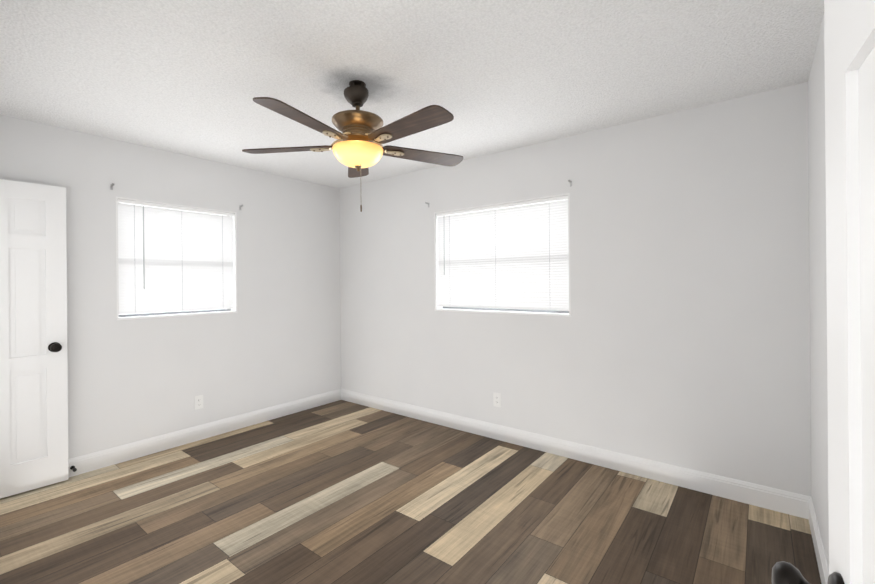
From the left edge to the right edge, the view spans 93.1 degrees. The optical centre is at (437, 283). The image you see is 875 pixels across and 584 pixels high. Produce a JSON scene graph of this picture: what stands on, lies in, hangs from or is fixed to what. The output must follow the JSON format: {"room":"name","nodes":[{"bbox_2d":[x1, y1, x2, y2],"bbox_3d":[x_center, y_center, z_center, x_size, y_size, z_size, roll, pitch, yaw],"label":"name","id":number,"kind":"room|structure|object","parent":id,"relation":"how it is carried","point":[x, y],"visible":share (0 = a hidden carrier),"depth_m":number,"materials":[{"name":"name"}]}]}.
{"room":"empty bedroom","nodes":[
{"label":"empty bedroom","id":0,"kind":"room"},
{"bbox_2d":[0,114,340,458],"bbox_3d":[-2.471,0.137,3.185,0.150,2.440,4.500,-1,0,38],"label":"wall","id":1,"kind":"structure","parent":0,"point":[275,340],"depth_m":3.49,"materials":[{"name":"paint"}]},
{"bbox_2d":[116,197,237,319],"bbox_3d":[-2.199,-0.188,3.531,0.149,0.935,0.915,-1,0,38],"label":"window blind","id":2,"kind":"object","parent":1,"relation":"attached to","point":[174,260],"visible":0.98,"depth_m":3.46,"materials":[{"name":"white plastic"}]},
{"bbox_2d":[194,395,202,409],"bbox_3d":[-2.059,1.028,3.576,0.008,0.115,0.070,-1,0,38],"label":"electrical outlet","id":3,"kind":"object","parent":1,"relation":"attached to","point":[198,402],"visible":1,"depth_m":3.57,"materials":[{"name":"white plastic"}]},
{"bbox_2d":[68,389,339,477],"bbox_3d":[-2.053,1.291,3.576,0.014,0.125,3.000,-1,0,38],"label":"baseboard","id":4,"kind":"structure","parent":1,"relation":"attached to","point":[119,454],"depth_m":3.50,"materials":[{"name":"white wood"}]},
{"bbox_2d":[0,400,821,583],"bbox_3d":[-0.801,1.372,1.896,4.352,0.060,4.500,-1,0,38],"label":"floor","id":5,"kind":"structure","parent":0,"point":[341,492],"depth_m":2.34,"materials":[{"name":"wood"}]},
{"bbox_2d":[0,0,823,188],"bbox_3d":[-0.823,-1.138,1.896,4.352,0.080,4.500,-1,0,38],"label":"ceiling","id":6,"kind":"structure","parent":0,"point":[193,78],"depth_m":2.11,"materials":[{"name":"white paint"}]},
{"bbox_2d":[242,80,463,211],"bbox_3d":[-0.421,-0.745,2.258,1.256,0.712,1.278,-1,0,38],"label":"fan light","id":7,"kind":"object","parent":6,"relation":"hanging from","point":[357,148],"visible":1,"depth_m":2.20,"materials":[{"name":"brown wood"}]},
{"bbox_2d":[340,82,810,496],"bbox_3d":[0.522,0.111,3.614,4.052,2.440,0.150,-1,0,38],"label":"wall","id":8,"kind":"structure","parent":0,"point":[680,336],"depth_m":2.85,"materials":[{"name":"paint"}]},
{"bbox_2d":[493,393,500,406],"bbox_3d":[0.508,0.996,3.531,0.070,0.115,0.008,-1,0,38],"label":"electrical outlet","id":9,"kind":"object","parent":8,"relation":"attached to","point":[496,399],"visible":1,"depth_m":3.53,"materials":[{"name":"white plastic"}]},
{"bbox_2d":[434,193,570,316],"bbox_3d":[0.532,-0.210,3.599,1.310,0.937,0.149,-1,0,38],"label":"window blind","id":10,"kind":"object","parent":8,"relation":"attached to","point":[512,257],"visible":0.92,"depth_m":3.51,"materials":[{"name":"white plastic"}]},
{"bbox_2d":[340,389,809,517],"bbox_3d":[0.482,1.269,3.549,4.052,0.125,0.014,-1,0,38],"label":"baseboard","id":11,"kind":"structure","parent":8,"relation":"attached to","point":[787,502],"depth_m":2.95,"materials":[{"name":"white wood"}]},
{"bbox_2d":[808,17,828,567],"bbox_3d":[0.847,0.108,0.607,0.150,2.440,4.500,-1,0,38],"label":"wall","id":12,"kind":"structure","parent":0,"point":[818,288],"depth_m":1.95,"materials":[{"name":"paint"}]},
{"bbox_2d":[804,495,828,583],"bbox_3d":[1.127,1.263,1.088,0.014,0.125,3.030,-1,0,38],"label":"baseboard","id":13,"kind":"structure","parent":12,"relation":"attached to","point":[809,512],"depth_m":1.99,"materials":[{"name":"white"}]},
{"bbox_3d":[-1.450,0.128,1.074,4.052,2.440,0.140,-1,0,38],"label":"wall","id":14,"kind":"structure","parent":0,"visible":0},
{"bbox_2d":[0,179,68,498],"bbox_3d":[-2.731,0.347,2.578,0.125,2.000,0.652,-1,0,38],"label":"door","id":15,"kind":"structure","parent":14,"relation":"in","point":[33,368],"depth_m":2.71,"materials":[{"name":"white wood"}]},
{"bbox_2d":[772,0,874,583],"bbox_3d":[0.326,0.305,0.270,0.159,2.030,0.772,-1,0,38],"label":"door","id":16,"kind":"structure","parent":14,"relation":"in","point":[849,36],"depth_m":0.49,"materials":[{"name":"white wood"}]}
]}

